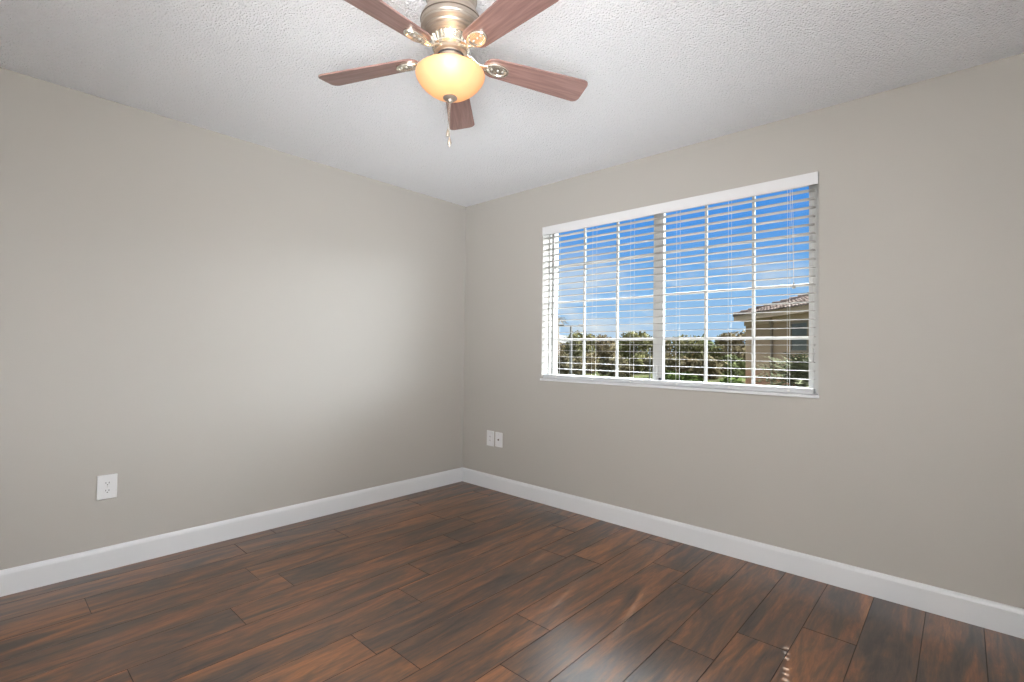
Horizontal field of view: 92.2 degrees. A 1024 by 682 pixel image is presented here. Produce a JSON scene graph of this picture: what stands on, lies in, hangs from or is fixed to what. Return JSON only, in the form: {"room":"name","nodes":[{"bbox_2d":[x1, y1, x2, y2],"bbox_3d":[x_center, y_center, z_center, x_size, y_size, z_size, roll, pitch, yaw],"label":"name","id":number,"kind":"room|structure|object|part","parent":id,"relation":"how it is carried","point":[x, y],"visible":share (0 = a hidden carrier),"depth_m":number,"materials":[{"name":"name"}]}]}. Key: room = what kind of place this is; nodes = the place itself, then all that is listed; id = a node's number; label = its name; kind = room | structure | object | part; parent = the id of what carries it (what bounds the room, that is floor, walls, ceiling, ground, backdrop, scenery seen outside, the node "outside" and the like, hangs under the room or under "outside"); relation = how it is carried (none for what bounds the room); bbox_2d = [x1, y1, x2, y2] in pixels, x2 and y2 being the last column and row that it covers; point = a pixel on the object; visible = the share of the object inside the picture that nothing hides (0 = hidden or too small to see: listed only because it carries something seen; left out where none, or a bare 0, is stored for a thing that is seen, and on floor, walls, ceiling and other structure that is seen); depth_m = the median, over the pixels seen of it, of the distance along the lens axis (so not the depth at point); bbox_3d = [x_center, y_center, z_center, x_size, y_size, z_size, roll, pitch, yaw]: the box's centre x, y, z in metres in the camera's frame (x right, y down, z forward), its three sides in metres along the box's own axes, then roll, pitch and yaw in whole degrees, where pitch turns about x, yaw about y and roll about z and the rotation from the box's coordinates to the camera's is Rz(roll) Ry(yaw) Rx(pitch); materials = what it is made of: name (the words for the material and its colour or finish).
{"room":"empty bedroom","nodes":[
{"label":"empty bedroom","id":0,"kind":"room"},
{"bbox_2d":[0,67,465,569],"bbox_3d":[-1.658,0.030,3.136,0.120,2.740,3.920,0,-1,42],"label":"wall","id":1,"kind":"structure","parent":0,"point":[225,327],"depth_m":2.86,"materials":[{"name":"grey paint"}]},
{"bbox_2d":[97,473,117,499],"bbox_3d":[-2.098,0.756,2.554,0.010,0.125,0.082,0,-1,42],"label":"wall outlet","id":2,"kind":"object","parent":1,"relation":"attached to","point":[106,484],"visible":1,"depth_m":2.55,"materials":[{"name":"white plastic"}]},
{"bbox_2d":[103,488,110,493],"bbox_3d":[-2.096,0.775,2.552,0.003,0.027,0.034,0,-1,42],"label":"receptacle","id":3,"kind":"object","parent":2,"relation":"attached to","point":[105,490],"depth_m":2.55,"materials":[{"name":"white plastic"}]},
{"bbox_2d":[103,480,111,485],"bbox_3d":[-2.095,0.736,2.553,0.003,0.027,0.034,0,-1,42],"label":"receptacle","id":4,"kind":"object","parent":2,"relation":"attached to","point":[105,482],"depth_m":2.55,"materials":[{"name":"white plastic"}]},
{"bbox_2d":[0,467,462,596],"bbox_3d":[-1.649,1.139,3.041,0.014,0.118,3.600,0,-1,42],"label":"baseboard","id":5,"kind":"structure","parent":1,"relation":"attached to","point":[17,579],"depth_m":2.84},
{"bbox_2d":[0,481,1023,681],"bbox_3d":[-0.272,1.267,1.778,3.750,0.150,3.600,0,-1,42],"label":"floor","id":6,"kind":"structure","parent":0,"point":[461,581],"depth_m":2.15,"materials":[{"name":"brown wood"}]},
{"bbox_2d":[0,0,1023,206],"bbox_3d":[-0.240,-1.297,1.826,3.750,0.100,3.600,0,-1,42],"label":"ceiling","id":7,"kind":"structure","parent":0,"point":[661,76],"depth_m":2.22,"materials":[{"name":"white paint"}]},
{"bbox_2d":[318,0,587,146],"bbox_3d":[-0.223,-0.971,1.730,1.012,0.554,1.006,0,-1,42],"label":"ceiling fan","id":8,"kind":"object","parent":7,"relation":"hanging from","point":[451,76],"visible":1,"depth_m":1.69,"materials":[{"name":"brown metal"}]},
{"bbox_3d":[-0.528,-1.009,1.850,0.404,0.028,0.116,-1,-1,17],"label":"blade","id":9,"kind":"part","parent":8,"relation":"part of","materials":[{"name":"brown wood"}]},
{"bbox_3d":[-0.403,-1.000,1.491,0.116,0.028,0.404,0,2,35],"label":"blade","id":10,"kind":"part","parent":8,"relation":"part of","materials":[{"name":"brown wood"}]},
{"bbox_3d":[-0.272,-1.013,1.679,0.030,0.036,0.080,0,2,35],"label":"blade arm","id":11,"kind":"part","parent":8,"relation":"part of","materials":[{"name":"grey metal"}]},
{"bbox_3d":[-0.220,-0.910,1.755,0.245,0.091,0.245,0,-1,42],"label":"lamp shade","id":12,"kind":"part","parent":8,"relation":"part of","materials":[{"name":"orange glass"}]},
{"bbox_3d":[-0.226,-0.996,2.080,0.116,0.028,0.404,1,-3,-1],"label":"blade","id":13,"kind":"part","parent":8,"relation":"part of","materials":[{"name":"brown wood"}]},
{"bbox_3d":[-0.162,-1.009,1.681,0.030,0.036,0.080,2,4,-37],"label":"blade arm","id":14,"kind":"part","parent":8,"relation":"part of","materials":[{"name":"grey metal"}]},
{"bbox_3d":[-0.129,-1.010,1.788,0.080,0.036,0.030,5,-2,-19],"label":"blade arm","id":15,"kind":"part","parent":8,"relation":"part of","materials":[{"name":"gold metal"}]},
{"bbox_3d":[-0.023,-0.988,1.500,0.116,0.028,0.404,2,4,-37],"label":"blade","id":16,"kind":"part","parent":8,"relation":"part of","materials":[{"name":"brown wood"}]},
{"bbox_3d":[0.086,-0.989,1.863,0.404,0.028,0.116,5,-2,-19],"label":"blade","id":17,"kind":"part","parent":8,"relation":"part of","materials":[{"name":"brown wood"}]},
{"bbox_2d":[463,53,1023,608],"bbox_3d":[1.025,0.064,3.203,3.750,2.740,0.200,0,-1,42],"label":"wall","id":18,"kind":"structure","parent":0,"point":[907,462],"depth_m":2.46,"materials":[{"name":"grey paint"}]},
{"bbox_2d":[487,430,493,446],"bbox_3d":[-0.182,0.818,4.142,0.082,0.127,0.009,0,-1,42],"label":"wall outlet","id":19,"kind":"object","parent":18,"relation":"attached to","point":[490,434],"visible":1,"depth_m":4.14,"materials":[{"name":"white plastic"}]},
{"bbox_2d":[495,432,502,447],"bbox_3d":[-0.113,0.817,4.072,0.080,0.121,0.019,0,-1,42],"label":"cable jack","id":20,"kind":"object","parent":18,"relation":"attached to","point":[498,436],"visible":1,"depth_m":4.07,"materials":[{"name":"white plastic"}]},
{"bbox_2d":[540,176,818,398],"bbox_3d":[0.969,-0.289,3.243,1.851,1.182,0.194,0,-1,42],"label":"window","id":21,"kind":"structure","parent":18,"relation":"in","point":[658,343],"depth_m":3.06,"materials":[{"name":"white plastic"}]},
{"bbox_2d":[554,222,653,376],"bbox_3d":[0.646,-0.297,3.592,0.836,1.109,0.014,0,-1,42],"label":"grille","id":22,"kind":"object","parent":21,"relation":"attached to","point":[616,339],"depth_m":3.58,"materials":[{"name":"white plastic"}]},
{"bbox_3d":[0.666,-0.297,3.574,0.928,1.149,0.026,0,-1,42],"label":"sash","id":23,"kind":"part","parent":21,"relation":"part of","materials":[{"name":"white plastic"}]},
{"bbox_3d":[0.961,0.294,3.232,1.851,0.017,0.194,0,-1,42],"label":"sill","id":24,"kind":"part","parent":21,"relation":"part of","materials":[{"name":"white paint"}]},
{"bbox_2d":[542,171,817,393],"bbox_3d":[0.930,-0.298,3.200,1.839,1.162,0.074,0,-1,42],"label":"window blind","id":25,"kind":"object","parent":21,"relation":"attached to","point":[809,179],"visible":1,"depth_m":3.03,"materials":[{"name":"white plastic"}]},
{"bbox_3d":[0.349,-0.286,3.740,0.001,1.085,0.054,0,-1,42],"label":"ladder cord","id":26,"kind":"part","parent":25,"relation":"part of","materials":[{"name":"white fabric"}]},
{"bbox_3d":[0.588,-0.287,3.521,0.001,1.085,0.054,0,-1,42],"label":"ladder cord","id":27,"kind":"part","parent":25,"relation":"part of","materials":[{"name":"white fabric"}]},
{"bbox_3d":[0.810,-0.288,3.319,0.001,1.085,0.054,0,-1,42],"label":"ladder cord","id":28,"kind":"part","parent":25,"relation":"part of","materials":[{"name":"white fabric"}]},
{"bbox_3d":[1.046,-0.289,3.103,0.001,1.085,0.054,0,-1,42],"label":"ladder cord","id":29,"kind":"part","parent":25,"relation":"part of","materials":[{"name":"white fabric"}]},
{"bbox_3d":[0.921,0.268,3.200,1.813,0.030,0.052,0,-1,42],"label":"rail","id":30,"kind":"part","parent":25,"relation":"part of","materials":[{"name":"white plastic"}]},
{"bbox_3d":[0.935,-0.855,3.221,1.813,0.048,0.060,0,-1,42],"label":"head rail","id":31,"kind":"part","parent":25,"relation":"part of","materials":[{"name":"white plastic"}]},
{"bbox_3d":[1.278,-0.290,2.891,0.001,1.085,0.054,0,-1,42],"label":"ladder cord","id":32,"kind":"part","parent":25,"relation":"part of","materials":[{"name":"white fabric"}]},
{"bbox_3d":[1.506,-0.291,2.683,0.001,1.085,0.054,0,-1,42],"label":"ladder cord","id":33,"kind":"part","parent":25,"relation":"part of","materials":[{"name":"white fabric"}]},
{"bbox_3d":[1.504,-0.576,2.649,0.004,0.538,0.022,1,-1,-34],"label":"lift cord","id":34,"kind":"part","parent":25,"relation":"part of","materials":[{"name":"white fabric"}]},
{"bbox_3d":[1.297,-0.300,2.959,0.903,1.149,0.026,0,-1,42],"label":"sash","id":35,"kind":"part","parent":21,"relation":"part of","materials":[{"name":"white plastic"}]},
{"bbox_2d":[664,196,808,384],"bbox_3d":[1.305,-0.300,2.952,0.832,1.109,0.014,0,-1,42],"label":"grille","id":36,"kind":"object","parent":21,"relation":"attached to","point":[753,338],"depth_m":2.93,"materials":[{"name":"white plastic"}]},
{"bbox_2d":[462,468,1023,638],"bbox_3d":[0.945,1.173,3.099,3.736,0.118,0.014,0,-1,42],"label":"baseboard","id":37,"kind":"structure","parent":18,"relation":"attached to","point":[995,616],"depth_m":2.60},
{"label":"outside","id":38,"kind":"structure","parent":0,"visible":0},
{"bbox_2d":[558,356,750,384],"bbox_3d":[42.191,3.536,80.668,220.000,0.400,169.780,0,-1,42],"label":"ground","id":39,"kind":"structure","parent":38,"point":[642,376],"depth_m":26.12,"materials":[{"name":"green plant"}]},
{"bbox_2d":[557,317,563,354],"bbox_3d":[3.029,0.161,32.904,1.496,3.707,1.361,0,-1,42],"label":"palm tree","id":40,"kind":"object","parent":39,"relation":"on","point":[558,317],"visible":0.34,"depth_m":32.77,"materials":[{"name":"green plant"}]},
{"bbox_2d":[559,342,565,355],"bbox_3d":[3.320,0.879,42.797,3.217,2.650,4.038,1,-1,-2],"label":"tree","id":41,"kind":"object","parent":39,"relation":"on","point":[560,346],"visible":0.09,"depth_m":42.33,"materials":[{"name":"green plant"}]},
{"bbox_2d":[559,335,580,361],"bbox_3d":[5.503,0.879,61.750,7.400,3.300,7.400,1,-1,-8],"label":"house","id":42,"kind":"structure","parent":39,"relation":"on","point":[560,336],"depth_m":60.67,"materials":[{"name":"beige paint"}]},
{"bbox_2d":[559,324,582,374],"bbox_3d":[2.966,0.480,24.819,1.260,2.660,0.240,1,-1,0],"label":"street lamp","id":43,"kind":"object","parent":39,"relation":"on","point":[571,326],"visible":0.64,"depth_m":24.77,"materials":[{"name":"grey metal"}]},
{"bbox_2d":[557,353,588,374],"bbox_3d":[2.985,1.302,26.150,1.836,1.418,1.884,1,-1,-32],"label":"shrub","id":44,"kind":"object","parent":39,"relation":"on","point":[563,367],"visible":0.65,"depth_m":25.73,"materials":[{"name":"green plant"}]},
{"bbox_2d":[563,330,596,359],"bbox_3d":[5.484,0.642,40.907,2.779,3.107,3.226,0,-1,42],"label":"tree","id":45,"kind":"object","parent":39,"relation":"on","point":[577,350],"visible":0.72,"depth_m":40.31,"materials":[{"name":"green plant"}]},
{"bbox_2d":[576,352,599,373],"bbox_3d":[4.675,1.340,29.686,1.945,1.415,2.239,0,-1,42],"label":"shrub","id":46,"kind":"object","parent":39,"relation":"on","point":[592,361],"visible":0.6,"depth_m":29.19,"materials":[{"name":"green plant"}]},
{"bbox_2d":[588,334,620,361],"bbox_3d":[7.916,0.822,43.387,3.912,2.899,3.518,0,-1,42],"label":"tree","id":47,"kind":"object","parent":39,"relation":"on","point":[606,351],"visible":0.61,"depth_m":42.52,"materials":[{"name":"green plant"}]},
{"bbox_2d":[595,356,634,376],"bbox_3d":[5.383,1.401,26.073,2.100,1.319,1.893,0,-1,42],"label":"shrub","id":48,"kind":"object","parent":39,"relation":"on","point":[625,365],"visible":0.72,"depth_m":25.56,"materials":[{"name":"green plant"}]},
{"bbox_2d":[612,341,630,359],"bbox_3d":[9.931,1.021,45.688,3.286,2.637,2.764,0,-1,28],"label":"tree","id":49,"kind":"object","parent":39,"relation":"on","point":[618,341],"visible":0.04,"depth_m":45.23,"materials":[{"name":"green plant"}]},
{"bbox_2d":[618,330,652,359],"bbox_3d":[9.857,0.677,38.903,3.366,3.071,3.542,0,-1,42],"label":"tree","id":50,"kind":"object","parent":39,"relation":"on","point":[632,334],"visible":0.62,"depth_m":38.25,"materials":[{"name":"green plant"}]},
{"bbox_2d":[626,353,651,373],"bbox_3d":[7.571,1.402,29.355,1.952,1.384,2.136,0,-1,42],"label":"shrub","id":51,"kind":"object","parent":39,"relation":"on","point":[634,361],"visible":0.45,"depth_m":28.92,"materials":[{"name":"green plant"}]},
{"bbox_2d":[649,348,650,378],"bbox_3d":[6.459,1.072,23.096,0.090,1.500,0.090,0,-1,42],"label":"slim post","id":52,"kind":"object","parent":39,"relation":"on","point":[649,348],"visible":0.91,"depth_m":23.08,"materials":[{"name":"grey metal"}]},
{"bbox_2d":[642,356,683,373],"bbox_3d":[7.778,1.379,25.495,1.878,1.467,1.974,1,-1,2],"label":"shrub","id":53,"kind":"object","parent":39,"relation":"on","point":[667,360],"visible":0.38,"depth_m":25.09,"materials":[{"name":"green plant"}]},
{"bbox_2d":[650,340,675,358],"bbox_3d":[14.204,1.020,46.972,3.458,2.793,3.650,0,-1,42],"label":"tree","id":54,"kind":"object","parent":39,"relation":"on","point":[668,353],"visible":0.12,"depth_m":46.10,"materials":[{"name":"green plant"}]},
{"bbox_2d":[665,370,684,379],"bbox_3d":[6.768,1.570,20.893,1.056,0.744,1.159,1,-1,-9],"label":"bush","id":55,"kind":"object","parent":39,"relation":"on","point":[667,376],"visible":0.42,"depth_m":20.60,"materials":[{"name":"green plant"}]},
{"bbox_2d":[670,356,698,373],"bbox_3d":[9.973,1.482,28.941,2.082,1.252,1.973,1,-1,9],"label":"shrub","id":56,"kind":"object","parent":39,"relation":"on","point":[687,364],"visible":0.38,"depth_m":28.28,"materials":[{"name":"green plant"}]},
{"bbox_2d":[666,334,703,359],"bbox_3d":[13.805,0.839,39.005,3.210,2.897,2.946,0,-1,42],"label":"tree","id":57,"kind":"object","parent":39,"relation":"on","point":[689,348],"visible":0.63,"depth_m":38.38,"materials":[{"name":"green plant"}]},
{"bbox_2d":[674,371,702,381],"bbox_3d":[6.652,1.500,18.601,0.914,0.788,1.329,1,-1,-15],"label":"bush","id":58,"kind":"object","parent":39,"relation":"on","point":[679,377],"visible":0.45,"depth_m":18.45,"materials":[{"name":"green plant"}]},
{"bbox_2d":[698,334,715,355],"bbox_3d":[16.844,0.862,42.670,3.560,3.062,3.200,2,-1,-39],"label":"tree","id":59,"kind":"object","parent":39,"relation":"on","point":[710,344],"visible":0.16,"depth_m":41.95,"materials":[{"name":"green plant"}]},
{"bbox_2d":[689,355,727,378],"bbox_3d":[9.953,1.364,24.889,1.521,1.406,2.372,0,-1,42],"label":"shrub","id":60,"kind":"object","parent":39,"relation":"on","point":[718,369],"visible":0.78,"depth_m":24.35,"materials":[{"name":"green plant"}]},
{"bbox_2d":[702,334,724,357],"bbox_3d":[15.761,0.820,36.980,2.739,2.859,2.848,1,-1,-14],"label":"tree","id":61,"kind":"object","parent":39,"relation":"on","point":[718,347],"visible":0.12,"depth_m":36.43,"materials":[{"name":"green plant"}]},
{"bbox_2d":[715,354,745,375],"bbox_3d":[12.129,1.413,27.484,2.120,1.444,1.925,0,-1,42],"label":"shrub","id":62,"kind":"object","parent":39,"relation":"on","point":[731,364],"visible":0.66,"depth_m":26.99,"materials":[{"name":"green plant"}]},
{"bbox_2d":[718,330,745,361],"bbox_3d":[15.058,0.663,32.523,3.073,2.990,3.031,0,-1,42],"label":"tree","id":63,"kind":"object","parent":39,"relation":"on","point":[738,347],"visible":0.52,"depth_m":32.23,"materials":[{"name":"green plant"}]},
{"bbox_2d":[719,374,744,383],"bbox_3d":[7.318,1.472,16.337,0.990,0.800,1.208,0,-1,21],"label":"bush","id":64,"kind":"object","parent":39,"relation":"on","point":[733,380],"visible":0.28,"depth_m":16.15,"materials":[{"name":"green plant"}]},
{"bbox_2d":[733,292,808,385],"bbox_3d":[14.134,-0.448,17.008,9.156,4.502,9.156,1,-1,1],"label":"house","id":65,"kind":"structure","parent":39,"relation":"on","point":[763,348],"depth_m":18.84,"materials":[{"name":"beige paint"}]},
{"bbox_3d":[9.974,-0.146,17.095,0.025,0.940,0.960,1,-1,1],"label":"house pane","id":66,"kind":"part","parent":65,"relation":"part of","materials":[{"name":"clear glass"}]},
{"bbox_2d":[741,352,808,387],"bbox_3d":[5.723,0.880,9.755,2.466,1.470,2.509,0,-1,42],"label":"palm","id":67,"kind":"object","parent":39,"relation":"on","point":[798,363],"visible":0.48,"depth_m":9.61,"materials":[{"name":"green plant"}]}
]}

